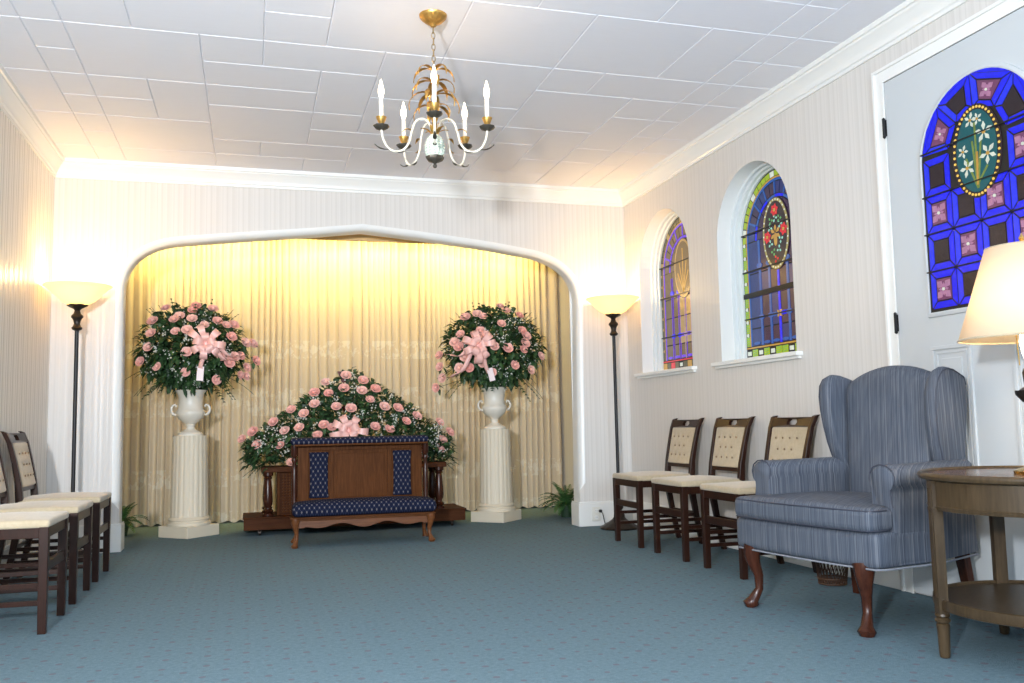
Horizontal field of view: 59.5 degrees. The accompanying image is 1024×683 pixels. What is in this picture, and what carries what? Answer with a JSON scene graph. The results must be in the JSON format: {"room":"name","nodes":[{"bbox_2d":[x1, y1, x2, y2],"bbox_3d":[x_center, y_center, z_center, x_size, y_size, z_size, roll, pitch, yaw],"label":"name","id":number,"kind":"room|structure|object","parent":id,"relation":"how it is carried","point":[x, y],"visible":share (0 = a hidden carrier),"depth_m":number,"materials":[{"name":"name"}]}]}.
{"room":"funeral home chapel","nodes":[
{"label":"funeral home chapel","id":0,"kind":"room"},
{"bbox_2d":[0,109,53,545],"bbox_3d":[-2.319,-0.283,2.780,0.100,2.890,11.750,0,-5,-16],"label":"wall","id":1,"kind":"structure","parent":0,"point":[26,184],"depth_m":5.75,"materials":[{"name":"paint"}]},
{"bbox_2d":[0,539,38,578],"bbox_3d":[-1.950,0.959,1.699,0.020,0.202,9.713,0,-5,-16],"label":"baseboard","id":2,"kind":"structure","parent":1,"relation":"attached to","point":[7,547],"depth_m":5.57,"materials":[{"name":"white paint"}]},
{"bbox_2d":[0,63,64,177],"bbox_3d":[-1.978,-1.732,1.967,0.084,0.135,9.735,0,-5,-16],"label":"trim","id":3,"kind":"structure","parent":1,"relation":"attached to","point":[13,104],"depth_m":5.64,"materials":[{"name":"white paint"}]},
{"bbox_2d":[46,178,632,525],"bbox_3d":[-1.190,0.111,7.185,4.529,2.870,0.150,0,-5,-16],"label":"wall","id":4,"kind":"structure","parent":0,"point":[102,229],"depth_m":7.01,"materials":[{"name":"paint"}]},
{"bbox_2d":[55,158,622,206],"bbox_3d":[-1.185,-1.264,7.199,4.529,0.135,0.084,0,-5,-16],"label":"trim","id":5,"kind":"structure","parent":4,"relation":"attached to","point":[75,168],"depth_m":7.12,"materials":[{"name":"white paint"}]},
{"bbox_2d":[50,500,632,553],"bbox_3d":[-1.162,1.439,7.062,4.529,0.202,0.192,0,-5,-16],"label":"baseboard","id":6,"kind":"structure","parent":4,"relation":"attached to","point":[581,512],"depth_m":7.48,"materials":[{"name":"white paint"}]},
{"bbox_2d":[305,234,431,243],"bbox_3d":[-1.332,-1.070,7.702,4.529,0.418,0.025,0,-5,-16],"label":"trim","id":7,"kind":"structure","parent":4,"relation":"attached to","point":[358,237],"depth_m":7.69,"materials":[{"name":"brown"}]},
{"bbox_2d":[592,507,600,520],"bbox_3d":[0.705,1.442,7.498,0.075,0.115,0.012,0,-5,-16],"label":"wall outlet","id":8,"kind":"object","parent":4,"relation":"attached to","point":[596,516],"visible":1,"depth_m":7.49,"materials":[{"name":"white plastic"}]},
{"bbox_2d":[0,0,905,188],"bbox_3d":[0.018,-1.737,3.602,5.029,0.100,11.950,0,-5,-16],"label":"ceiling","id":9,"kind":"structure","parent":0,"point":[583,93],"depth_m":5.13,"materials":[{"name":"tile"}]},
{"bbox_2d":[122,239,562,526],"bbox_3d":[-1.641,0.271,8.778,4.457,2.858,0.096,0,-5,-16],"label":"curtain","id":10,"kind":"object","parent":9,"relation":"hanging from","point":[314,310],"visible":0.44,"depth_m":8.81,"materials":[{"name":"fabric"}]},
{"bbox_2d":[373,9,494,167],"bbox_3d":[-0.393,-1.222,4.360,0.571,0.769,0.577,0,-5,-16],"label":"chandelier","id":11,"kind":"object","parent":9,"relation":"hanging from","point":[434,145],"visible":1,"depth_m":4.33,"materials":[{"name":"gold metal"}]},
{"bbox_2d":[0,505,1023,682],"bbox_3d":[0.079,1.210,3.330,5.029,0.080,11.950,0,-5,-16],"label":"floor","id":12,"kind":"structure","parent":0,"point":[538,597],"depth_m":4.03,"materials":[{"name":"teal carpet"}]},
{"bbox_2d":[0,511,68,634],"bbox_3d":[-2.334,0.843,4.043,0.536,0.880,0.454,0,-5,-16],"label":"chair","id":13,"kind":"object","parent":12,"relation":"on","point":[13,525],"visible":1,"depth_m":3.90,"materials":[{"name":"brown wood"}]},
{"bbox_2d":[0,448,92,604],"bbox_3d":[-2.527,0.908,4.704,0.536,0.880,0.454,0,-5,-16],"label":"chair","id":14,"kind":"object","parent":12,"relation":"on","point":[78,510],"visible":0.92,"depth_m":4.63,"materials":[{"name":"brown wood"}]},
{"bbox_2d":[0,431,111,584],"bbox_3d":[-2.718,0.973,5.363,0.536,0.880,0.454,0,-5,-16],"label":"chair","id":15,"kind":"object","parent":12,"relation":"on","point":[18,445],"visible":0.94,"depth_m":5.23,"materials":[{"name":"brown wood"}]},
{"bbox_2d":[42,281,112,562],"bbox_3d":[-3.015,0.550,6.182,0.451,1.886,0.440,0,-5,-16],"label":"torchiere","id":16,"kind":"object","parent":12,"relation":"on","point":[77,295],"visible":0.71,"depth_m":6.17,"materials":[{"name":"brown metal"}]},
{"bbox_2d":[42,281,112,304],"bbox_3d":[-3.033,-0.319,6.263,0.451,0.140,0.440,0,-5,-16],"label":"glass bowl","id":17,"kind":"object","parent":16,"relation":"on","point":[68,292],"depth_m":6.15,"materials":[{"name":"beige glass"}]},
{"bbox_2d":[122,503,148,535],"bbox_3d":[-3.256,1.483,7.460,0.433,0.272,0.450,0,-5,-16],"label":"potted fern","id":18,"kind":"object","parent":12,"relation":"on","point":[125,511],"visible":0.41,"depth_m":7.45,"materials":[{"name":"green plant"}]},
{"bbox_2d":[124,522,129,535],"bbox_3d":[-3.262,1.565,7.475,0.140,0.112,0.140,0,-5,-16],"label":"pot","id":19,"kind":"object","parent":18,"relation":"on","point":[126,526],"depth_m":7.46,"materials":[{"name":"green plastic"}]},
{"bbox_2d":[158,435,218,538],"bbox_3d":[-2.668,1.192,7.423,0.352,0.822,0.352,-4,-6,29],"label":"pedestal","id":20,"kind":"object","parent":12,"relation":"on","point":[189,518],"visible":0.91,"depth_m":7.31,"materials":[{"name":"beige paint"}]},
{"bbox_2d":[170,390,210,435],"bbox_3d":[-2.681,0.594,7.478,0.247,0.378,0.247,-4,-6,29],"label":"urn","id":21,"kind":"object","parent":20,"relation":"on","point":[190,411],"visible":0.98,"depth_m":7.41,"materials":[{"name":"beige ceramic"}]},
{"bbox_2d":[125,298,260,402],"bbox_3d":[-2.676,0.085,7.529,0.952,0.868,0.892,-4,-6,31],"label":"arrangement","id":22,"kind":"object","parent":21,"relation":"in","point":[203,341],"visible":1,"depth_m":7.33,"materials":[{"name":"pink plant"}]},
{"bbox_2d":[243,460,465,535],"bbox_3d":[-1.356,1.331,7.739,1.851,0.546,0.516,0,-5,-16],"label":"bier","id":23,"kind":"object","parent":12,"relation":"on","point":[268,519],"visible":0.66,"depth_m":7.46,"materials":[{"name":"brown wood"}]},
{"bbox_2d":[237,366,458,477],"bbox_3d":[-1.395,0.683,7.775,1.902,0.940,0.617,0,-5,-16],"label":"casket spray","id":24,"kind":"object","parent":23,"relation":"on","point":[327,424],"visible":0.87,"depth_m":7.66,"materials":[{"name":"pink plant"}]},
{"bbox_2d":[290,435,436,548],"bbox_3d":[-1.130,1.119,6.797,1.075,0.798,0.405,0,-5,-14],"label":"kneeler","id":25,"kind":"object","parent":12,"relation":"on","point":[362,481],"visible":1,"depth_m":6.83,"materials":[{"name":"brown wood"}]},
{"bbox_2d":[471,429,520,522],"bbox_3d":[-0.149,1.205,8.123,0.352,0.822,0.352,-4,-6,29],"label":"pedestal","id":26,"kind":"object","parent":12,"relation":"on","point":[496,505],"visible":0.85,"depth_m":8.01,"materials":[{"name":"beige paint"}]},
{"bbox_2d":[477,387,510,428],"bbox_3d":[-0.161,0.608,8.178,0.247,0.378,0.247,-4,-6,29],"label":"urn","id":27,"kind":"object","parent":26,"relation":"on","point":[494,407],"visible":0.98,"depth_m":8.10,"materials":[{"name":"beige ceramic"}]},
{"bbox_2d":[432,302,547,401],"bbox_3d":[-0.207,0.096,8.194,0.879,0.906,1.015,-5,-6,35],"label":"arrangement","id":28,"kind":"object","parent":27,"relation":"in","point":[477,349],"visible":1,"depth_m":8.01,"materials":[{"name":"pink plant"}]},
{"bbox_2d":[538,482,573,516],"bbox_3d":[0.502,1.462,8.296,0.569,0.314,0.558,0,-5,-16],"label":"potted fern","id":29,"kind":"object","parent":12,"relation":"on","point":[565,499],"visible":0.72,"depth_m":8.22,"materials":[{"name":"green plant"}]},
{"bbox_2d":[560,505,571,516],"bbox_3d":[0.504,1.562,8.278,0.140,0.112,0.140,0,-5,-16],"label":"pot","id":30,"kind":"object","parent":29,"relation":"on","point":[565,512],"depth_m":8.22,"materials":[{"name":"green ceramic"}]},
{"bbox_2d":[586,294,639,530],"bbox_3d":[0.855,0.580,7.368,0.451,1.886,0.440,0,-5,-16],"label":"torchiere","id":31,"kind":"object","parent":12,"relation":"on","point":[612,306],"visible":0.83,"depth_m":7.34,"materials":[{"name":"brown metal"}]},
{"bbox_2d":[586,294,639,313],"bbox_3d":[0.838,-0.289,7.448,0.451,0.140,0.440,0,-5,-16],"label":"glass bowl","id":32,"kind":"object","parent":31,"relation":"on","point":[606,304],"depth_m":7.33,"materials":[{"name":"beige glass"}]},
{"bbox_2d":[612,418,703,547],"bbox_3d":[1.055,0.995,6.438,0.536,0.880,0.454,0,-5,-16],"label":"chair","id":33,"kind":"object","parent":12,"relation":"on","point":[682,439],"visible":0.89,"depth_m":6.39,"materials":[{"name":"brown wood"}]},
{"bbox_2d":[651,416,755,561],"bbox_3d":[1.240,0.933,5.802,0.536,0.880,0.454,0,-5,-16],"label":"chair","id":34,"kind":"object","parent":12,"relation":"on","point":[728,450],"visible":0.92,"depth_m":5.77,"materials":[{"name":"brown wood"}]},
{"bbox_2d":[700,415,819,579],"bbox_3d":[1.427,0.869,5.157,0.536,0.880,0.454,0,-5,-16],"label":"chair","id":35,"kind":"object","parent":12,"relation":"on","point":[784,440],"visible":0.6,"depth_m":5.19,"materials":[{"name":"brown wood"}]},
{"bbox_2d":[815,562,847,585],"bbox_3d":[1.661,1.150,4.659,0.197,0.214,0.197,0,-5,-16],"label":"basket","id":36,"kind":"object","parent":12,"relation":"on","point":[840,580],"visible":0.52,"depth_m":4.61,"materials":[{"name":"brown wicker"}]},
{"bbox_2d":[735,365,977,637],"bbox_3d":[1.537,0.657,4.029,0.756,1.105,0.852,1,-6,-26],"label":"chair","id":37,"kind":"object","parent":12,"relation":"on","point":[862,508],"visible":0.86,"depth_m":3.91,"materials":[{"name":"blue fabric"}]},
{"bbox_2d":[735,491,891,532],"bbox_3d":[1.462,0.737,3.985,0.578,0.117,0.815,1,-6,-26],"label":"seat cushion","id":38,"kind":"object","parent":37,"relation":"on","point":[810,511],"depth_m":3.80,"materials":[{"name":"blue fabric"}]},
{"bbox_2d":[917,465,1023,658],"bbox_3d":[1.900,0.791,3.195,0.800,0.655,0.800,0,-5,-16],"label":"end table","id":39,"kind":"object","parent":12,"relation":"on","point":[995,492],"visible":0.99,"depth_m":3.19,"materials":[{"name":"brown wood"}]},
{"bbox_2d":[932,580,1023,627],"bbox_3d":[1.903,0.932,3.182,0.748,0.043,0.748,0,-5,-16],"label":"shelf","id":40,"kind":"object","parent":39,"relation":"attached to","point":[999,602],"depth_m":3.19,"materials":[{"name":"brown wood"}]},
{"bbox_2d":[957,233,1023,474],"bbox_3d":[1.885,0.037,3.264,0.474,0.880,0.474,0,-5,-16],"label":"table lamp","id":41,"kind":"object","parent":39,"relation":"on","point":[994,315],"visible":1,"depth_m":3.20,"materials":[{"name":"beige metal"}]},
{"bbox_2d":[1015,368,1023,401],"bbox_3d":[1.887,0.158,3.253,0.116,0.133,0.116,0,-5,-16],"label":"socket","id":42,"kind":"object","parent":41,"relation":"attached to","point":[1019,393],"depth_m":3.25,"materials":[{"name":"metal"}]},
{"bbox_2d":[557,0,997,596],"bbox_3d":[2.223,-0.255,4.097,0.300,2.890,11.750,0,-5,-16],"label":"wall","id":43,"kind":"structure","parent":0,"point":[821,147],"depth_m":5.56,"materials":[{"name":"paint"}]},
{"bbox_2d":[634,211,696,378],"bbox_3d":[1.261,-0.388,7.120,0.225,1.323,1.030,0,-5,-16],"label":"window","id":44,"kind":"structure","parent":43,"relation":"in","point":[669,264],"depth_m":7.31,"materials":[{"name":"glass"}]},
{"bbox_2d":[711,163,802,368],"bbox_3d":[1.626,-0.511,5.863,0.225,1.323,1.030,0,-5,-16],"label":"window","id":45,"kind":"structure","parent":43,"relation":"in","point":[764,326],"depth_m":6.01,"materials":[{"name":"glass"}]},
{"bbox_2d":[633,500,900,589],"bbox_3d":[1.485,1.290,6.034,0.020,0.202,3.273,0,-5,-16],"label":"baseboard","id":46,"kind":"structure","parent":43,"relation":"attached to","point":[892,579],"depth_m":5.30,"materials":[{"name":"white paint"}]},
{"bbox_2d":[618,0,968,206],"bbox_3d":[2.291,-1.705,3.206,0.084,0.135,9.735,0,-5,-16],"label":"trim","id":47,"kind":"structure","parent":43,"relation":"attached to","point":[910,16],"depth_m":5.23,"materials":[{"name":"white paint"}]},
{"bbox_2d":[871,0,1023,595],"bbox_3d":[2.059,-0.142,3.950,0.095,2.645,1.268,0,-5,-16],"label":"door","id":48,"kind":"structure","parent":43,"relation":"in","point":[948,112],"depth_m":4.09,"materials":[{"name":"grey paint"}]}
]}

